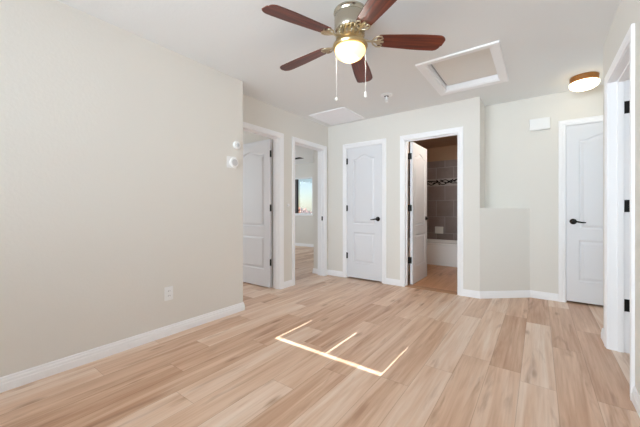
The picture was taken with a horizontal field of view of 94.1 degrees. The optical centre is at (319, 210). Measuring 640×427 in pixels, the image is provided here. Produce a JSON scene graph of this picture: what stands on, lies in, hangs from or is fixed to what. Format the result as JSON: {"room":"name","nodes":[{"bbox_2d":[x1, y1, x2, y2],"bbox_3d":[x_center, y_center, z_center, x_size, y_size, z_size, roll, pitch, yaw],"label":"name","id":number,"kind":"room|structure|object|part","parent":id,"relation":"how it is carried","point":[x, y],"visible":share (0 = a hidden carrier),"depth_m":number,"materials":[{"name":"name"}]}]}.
{"room":"empty living room","nodes":[
{"label":"empty living room","id":0,"kind":"room"},
{"bbox_2d":[0,0,242,376],"bbox_3d":[-2.244,-0.154,1.572,0.388,2.440,4.274,0,0,36],"label":"wall","id":1,"kind":"structure","parent":0,"point":[118,188],"depth_m":2.17,"materials":[{"name":"white paint"}]},
{"bbox_2d":[0,302,244,392],"bbox_3d":[-2.112,1.022,1.621,0.262,0.086,4.069,0,0,36],"label":"baseboard","id":2,"kind":"structure","parent":1,"relation":"attached to","point":[8,382],"depth_m":2.16,"materials":[{"name":"white paint"}]},
{"bbox_2d":[165,286,172,300],"bbox_3d":[-1.287,0.708,2.539,0.008,0.116,0.072,0,0,36],"label":"wall outlet","id":3,"kind":"object","parent":1,"relation":"attached to","point":[168,290],"visible":1,"depth_m":2.54,"materials":[{"name":"white plastic"}]},
{"bbox_2d":[227,156,238,167],"bbox_3d":[-0.892,-0.492,3.053,0.034,0.117,0.127,0,0,36],"label":"thermostat","id":4,"kind":"object","parent":1,"relation":"attached to","point":[232,162],"visible":1,"depth_m":3.04,"materials":[{"name":"white plastic"}]},
{"bbox_2d":[233,141,240,148],"bbox_3d":[-0.860,-0.676,3.097,0.034,0.084,0.084,0,0,36],"label":"wall sensor","id":5,"kind":"object","parent":1,"relation":"attached to","point":[236,144],"visible":1,"depth_m":3.08,"materials":[{"name":"white plastic"}]},
{"bbox_2d":[243,139,271,287],"bbox_3d":[-0.975,0.042,4.293,0.800,2.025,0.131,0,0,36],"label":"door","id":6,"kind":"structure","parent":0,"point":[257,156],"depth_m":4.20,"materials":[{"name":"white paint"}]},
{"bbox_2d":[243,131,272,286],"bbox_3d":[-2.216,-0.154,5.369,4.067,2.440,0.175,0,0,36],"label":"wall","id":7,"kind":"structure","parent":0,"point":[248,137],"depth_m":4.24,"materials":[{"name":"white paint"}]},
{"bbox_2d":[243,94,327,281],"bbox_3d":[-0.466,-0.154,4.216,0.120,2.440,2.093,0,0,36],"label":"wall","id":8,"kind":"structure","parent":0,"point":[256,112],"depth_m":4.13,"materials":[{"name":"white paint"}]},
{"bbox_2d":[243,122,283,288],"bbox_3d":[-0.822,0.013,3.732,0.155,2.107,0.914,0,0,36],"label":"door frame","id":9,"kind":"structure","parent":8,"relation":"attached to","point":[278,138],"depth_m":4.03,"materials":[{"name":"white paint"}]},
{"bbox_2d":[286,201,289,209],"bbox_3d":[-0.437,-0.067,4.132,0.026,0.115,0.070,0,0,36],"label":"light switch","id":10,"kind":"object","parent":8,"relation":"attached to","point":[287,202],"visible":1,"depth_m":4.13,"materials":[{"name":"white paint"}]},
{"bbox_2d":[284,270,327,287],"bbox_3d":[-0.179,1.022,4.491,0.014,0.086,1.070,0,0,36],"label":"baseboard","id":11,"kind":"structure","parent":8,"relation":"attached to","point":[289,283],"depth_m":4.13,"materials":[{"name":"white paint"}]},
{"bbox_2d":[292,136,326,285],"bbox_3d":[-0.197,0.013,4.582,0.155,2.107,0.844,0,0,36],"label":"door frame","id":12,"kind":"structure","parent":8,"relation":"attached to","point":[322,150],"depth_m":4.84,"materials":[{"name":"white paint"}]},
{"bbox_3d":[-0.199,0.046,4.584,0.037,2.040,0.710,0,0,36],"label":"stop moulding","id":13,"kind":"part","parent":12,"relation":"part of","materials":[{"name":"white paint"}]},
{"bbox_2d":[295,163,313,243],"bbox_3d":[0.036,-0.154,8.489,4.000,2.440,0.120,0,0,36],"label":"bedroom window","id":14,"kind":"structure","parent":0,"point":[304,225],"depth_m":8.75,"materials":[{"name":"white paint"}]},
{"bbox_2d":[295,177,312,215],"bbox_3d":[-0.775,-0.408,9.048,1.470,1.132,0.120,0,0,36],"label":"window","id":15,"kind":"structure","parent":14,"relation":"attached to","point":[297,213],"depth_m":8.98,"materials":[{"name":"white plastic"}]},
{"bbox_2d":[314,150,317,268],"bbox_3d":[0.779,-0.154,6.130,0.142,2.440,2.800,0,0,36],"label":"wall","id":16,"kind":"structure","parent":0,"point":[315,151],"depth_m":5.01,"materials":[{"name":"white paint"}]},
{"bbox_2d":[295,243,317,273],"bbox_3d":[-0.805,1.022,7.286,4.050,0.086,2.814,0,0,36],"label":"baseboard","id":17,"kind":"structure","parent":16,"relation":"attached to","point":[315,271],"depth_m":8.65,"materials":[{"name":"white paint"}]},
{"bbox_2d":[0,246,639,426],"bbox_3d":[-0.361,1.138,3.307,9.700,0.156,9.300,0,0,36],"label":"floor","id":18,"kind":"structure","parent":0,"point":[329,350],"depth_m":1.99,"materials":[{"name":"brown wood"}]},
{"bbox_2d":[405,284,456,294],"bbox_3d":[1.493,1.060,4.000,0.679,0.012,0.120,0,0,36],"label":"threshold","id":19,"kind":"object","parent":18,"relation":"on","point":[408,285],"visible":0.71,"depth_m":3.96,"materials":[{"name":"brown wood"}]},
{"bbox_2d":[409,238,456,266],"bbox_3d":[2.465,0.843,6.041,1.782,0.433,0.754,0,0,36],"label":"bathtub","id":20,"kind":"object","parent":18,"relation":"on","point":[441,252],"visible":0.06,"depth_m":5.71,"materials":[{"name":"white ceramic"}]},
{"bbox_2d":[57,0,620,164],"bbox_3d":[-0.361,-1.446,3.307,9.700,0.156,9.300,0,0,36],"label":"ceiling","id":21,"kind":"structure","parent":0,"point":[544,44],"depth_m":2.46,"materials":[{"name":"white paint"}]},
{"bbox_2d":[308,107,363,124],"bbox_3d":[0.246,-1.367,4.365,0.601,0.014,0.581,0,0,36],"label":"ceiling vent","id":22,"kind":"object","parent":21,"relation":"in","point":[339,115],"visible":1,"depth_m":4.33,"materials":[{"name":"white metal"}]},
{"bbox_2d":[262,0,444,100],"bbox_3d":[0.170,-1.065,2.098,1.188,0.618,1.238,0,0,36],"label":"ceiling fan","id":23,"kind":"object","parent":21,"relation":"hanging from","point":[351,18],"visible":1,"depth_m":2.00,"materials":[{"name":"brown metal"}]},
{"bbox_3d":[-0.129,-1.163,1.822,0.460,0.048,0.136,0,0,-36],"label":"blade","id":24,"kind":"part","parent":23,"relation":"part of","materials":[{"name":"brown wood"}]},
{"bbox_3d":[-0.126,-1.163,2.310,0.460,0.048,0.136,0,0,36],"label":"blade","id":25,"kind":"part","parent":23,"relation":"part of","materials":[{"name":"brown wood"}]},
{"bbox_3d":[0.114,-0.950,2.066,0.002,0.348,0.003,0,0,36],"label":"pull chain","id":26,"kind":"part","parent":23,"relation":"part of","materials":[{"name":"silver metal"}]},
{"bbox_3d":[0.208,-1.076,2.064,0.212,0.078,0.212,0,0,36],"label":"lamp shade","id":27,"kind":"part","parent":23,"relation":"part of","materials":[{"name":"beige glass"}]},
{"bbox_3d":[0.339,-1.163,2.458,0.136,0.048,0.460,0,0,18],"label":"blade","id":28,"kind":"part","parent":23,"relation":"part of","materials":[{"name":"brown wood"}]},
{"bbox_3d":[0.315,-0.967,2.063,0.002,0.315,0.003,0,0,36],"label":"pull chain","id":29,"kind":"part","parent":23,"relation":"part of","materials":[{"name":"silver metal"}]},
{"bbox_3d":[0.334,-1.163,1.668,0.136,0.048,0.460,0,0,-18],"label":"blade","id":30,"kind":"part","parent":23,"relation":"part of","materials":[{"name":"brown wood"}]},
{"bbox_3d":[0.623,-1.163,2.062,0.460,0.048,0.136,0,0,0],"label":"blade","id":31,"kind":"part","parent":23,"relation":"part of","materials":[{"name":"brown wood"}]},
{"bbox_2d":[381,93,391,102],"bbox_3d":[0.793,-1.327,3.553,0.136,0.091,0.136,0,0,36],"label":"sprinkler","id":32,"kind":"object","parent":21,"relation":"attached to","point":[385,95],"visible":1,"depth_m":3.54,"materials":[{"name":"white plastic"}]},
{"bbox_2d":[415,40,508,95],"bbox_3d":[1.442,-1.403,2.974,0.682,0.093,0.912,0,0,36],"label":"attic hatch","id":33,"kind":"object","parent":21,"relation":"attached to","point":[483,65],"visible":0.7,"depth_m":2.99,"materials":[{"name":"white paint"}]},
{"bbox_3d":[1.442,-1.432,2.974,0.496,0.016,0.726,0,0,36],"label":"panel","id":34,"kind":"part","parent":33,"relation":"part of","materials":[{"name":"white paint"}]},
{"bbox_2d":[569,71,599,91],"bbox_3d":[2.714,-1.305,3.062,0.240,0.136,0.240,0,0,36],"label":"ceiling lamp","id":35,"kind":"object","parent":21,"relation":"attached to","point":[585,81],"visible":1,"depth_m":2.99,"materials":[{"name":"brown wood"}]},
{"bbox_2d":[569,78,599,91],"bbox_3d":[2.714,-1.275,3.062,0.240,0.076,0.240,0,0,36],"label":"diffuser","id":36,"kind":"object","parent":35,"relation":"attached to","point":[578,84],"depth_m":3.01,"materials":[{"name":"beige"}]},
{"bbox_2d":[408,142,408,274],"bbox_3d":[0.961,-0.154,4.877,0.770,2.440,0.663,0,0,36],"label":"wall","id":37,"kind":"structure","parent":0,"point":[408,142],"depth_m":4.90,"materials":[{"name":"white paint"}]},
{"bbox_2d":[328,97,529,290],"bbox_3d":[1.354,-0.154,4.291,2.723,2.440,0.423,0,0,36],"label":"wall","id":38,"kind":"structure","parent":0,"point":[466,113],"depth_m":3.70,"materials":[{"name":"white paint"}]},
{"bbox_2d":[346,144,381,281],"bbox_3d":[0.654,0.036,4.538,0.615,2.015,0.083,0,0,36],"label":"door","id":39,"kind":"structure","parent":38,"relation":"in","point":[364,164],"depth_m":4.53,"materials":[{"name":"white paint"}]},
{"bbox_2d":[343,138,385,283],"bbox_3d":[0.695,0.013,4.576,0.734,2.107,0.138,0,0,36],"label":"door frame","id":40,"kind":"structure","parent":38,"relation":"attached to","point":[378,141],"depth_m":4.45,"materials":[{"name":"white paint"}]},
{"bbox_2d":[408,142,428,283],"bbox_3d":[1.494,0.041,4.499,0.131,2.023,0.686,0,0,36],"label":"door","id":41,"kind":"structure","parent":38,"relation":"in","point":[417,156],"depth_m":4.43,"materials":[{"name":"white paint"}]},
{"bbox_2d":[400,126,462,295],"bbox_3d":[1.493,0.013,4.000,0.813,2.107,0.155,0,0,36],"label":"door frame","id":42,"kind":"structure","parent":38,"relation":"attached to","point":[458,131],"depth_m":4.03,"materials":[{"name":"white paint"}]},
{"bbox_2d":[328,270,557,300],"bbox_3d":[1.394,1.022,4.066,3.012,0.086,0.356,0,0,27],"label":"baseboard","id":43,"kind":"structure","parent":38,"relation":"attached to","point":[468,293],"depth_m":3.62,"materials":[{"name":"white paint"}]},
{"bbox_2d":[409,145,456,163],"bbox_3d":[2.692,-0.154,6.436,1.912,2.440,0.120,0,0,36],"label":"wall","id":44,"kind":"structure","parent":0,"point":[443,153],"depth_m":6.41,"materials":[{"name":"beige paint"}]},
{"bbox_2d":[409,159,456,239],"bbox_3d":[2.469,-0.214,6.047,1.812,1.700,0.770,0,0,36],"label":"wall tile","id":45,"kind":"structure","parent":44,"relation":"attached to","point":[441,175],"depth_m":6.39,"materials":[{"name":"tile"}]},
{"bbox_2d":[435,226,442,233],"bbox_3d":[2.558,0.426,6.401,0.167,0.150,0.064,0,0,36],"label":"soap dish","id":46,"kind":"object","parent":45,"relation":"attached to","point":[439,230],"visible":1,"depth_m":6.38,"materials":[{"name":"white ceramic"}]},
{"bbox_2d":[481,100,484,207],"bbox_3d":[2.751,-0.154,4.808,0.109,2.440,2.673,0,0,36],"label":"wall","id":47,"kind":"structure","parent":0,"point":[482,104],"depth_m":3.77,"materials":[{"name":"white paint"}]},
{"bbox_2d":[485,85,602,293],"bbox_3d":[3.426,-0.154,3.543,2.478,2.440,0.832,0,0,36],"label":"wall","id":48,"kind":"structure","parent":0,"point":[521,165],"depth_m":3.62,"materials":[{"name":"white paint"}]},
{"bbox_2d":[529,117,549,131],"bbox_3d":[2.634,-1.030,3.573,0.200,0.137,0.058,0,0,36],"label":"door chime","id":49,"kind":"object","parent":48,"relation":"attached to","point":[537,124],"visible":1,"depth_m":3.55,"materials":[{"name":"white plastic"}]},
{"bbox_2d":[558,115,602,301],"bbox_3d":[3.152,0.013,3.292,0.815,2.107,0.138,0,0,36],"label":"door frame","id":50,"kind":"structure","parent":48,"relation":"attached to","point":[562,125],"depth_m":3.46,"materials":[{"name":"white paint"}]},
{"bbox_2d":[566,122,602,304],"bbox_3d":[3.128,0.036,3.241,0.696,2.015,0.083,0,0,36],"label":"door","id":51,"kind":"structure","parent":48,"relation":"in","point":[584,142],"depth_m":3.36,"materials":[{"name":"white paint"}]},
{"bbox_3d":[2.918,0.129,3.374,0.142,0.066,0.048,0,0,36],"label":"lever","id":52,"kind":"part","parent":51,"relation":"part of","materials":[{"name":"black metal"}]},
{"bbox_2d":[603,0,639,394],"bbox_3d":[1.533,-0.154,-0.389,2.070,2.440,5.590,0,0,36],"label":"wall","id":53,"kind":"structure","parent":0,"point":[628,11],"depth_m":1.65,"materials":[{"name":"white paint"}]},
{"bbox_2d":[604,23,634,399],"bbox_3d":[2.051,0.013,1.961,0.155,2.107,0.844,0,0,36],"label":"door frame","id":54,"kind":"structure","parent":53,"relation":"attached to","point":[619,81],"depth_m":2.24,"materials":[{"name":"white paint"}]},
{"bbox_3d":[2.053,0.046,1.959,0.037,2.040,0.710,0,0,36],"label":"stop moulding","id":55,"kind":"part","parent":54,"relation":"part of","materials":[{"name":"white paint"}]},
{"bbox_2d":[601,328,639,417],"bbox_3d":[1.314,1.022,-0.083,1.384,0.086,5.384,0,0,36],"label":"baseboard","id":56,"kind":"structure","parent":53,"relation":"attached to","point":[635,397],"depth_m":1.61,"materials":[{"name":"white paint"}]},
{"bbox_2d":[624,101,629,311],"bbox_3d":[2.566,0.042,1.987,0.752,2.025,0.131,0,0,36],"label":"door hinges","id":57,"kind":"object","parent":53,"relation":"in","point":[626,103],"depth_m":2.22,"materials":[{"name":"black metal"}]},
{"label":"outside","id":58,"kind":"structure","parent":0,"visible":0},
{"bbox_3d":[11.850,1.466,32.993,60.000,0.200,52.800,0,0,36],"label":"ground","id":59,"kind":"structure","parent":58,"visible":0},
{"bbox_2d":[299,207,311,212],"bbox_3d":[-1.137,0.600,15.204,1.448,1.546,1.509,0,0,36],"label":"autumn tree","id":60,"kind":"object","parent":59,"relation":"on","point":[301,210],"visible":0.12,"depth_m":14.98,"materials":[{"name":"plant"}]}
]}

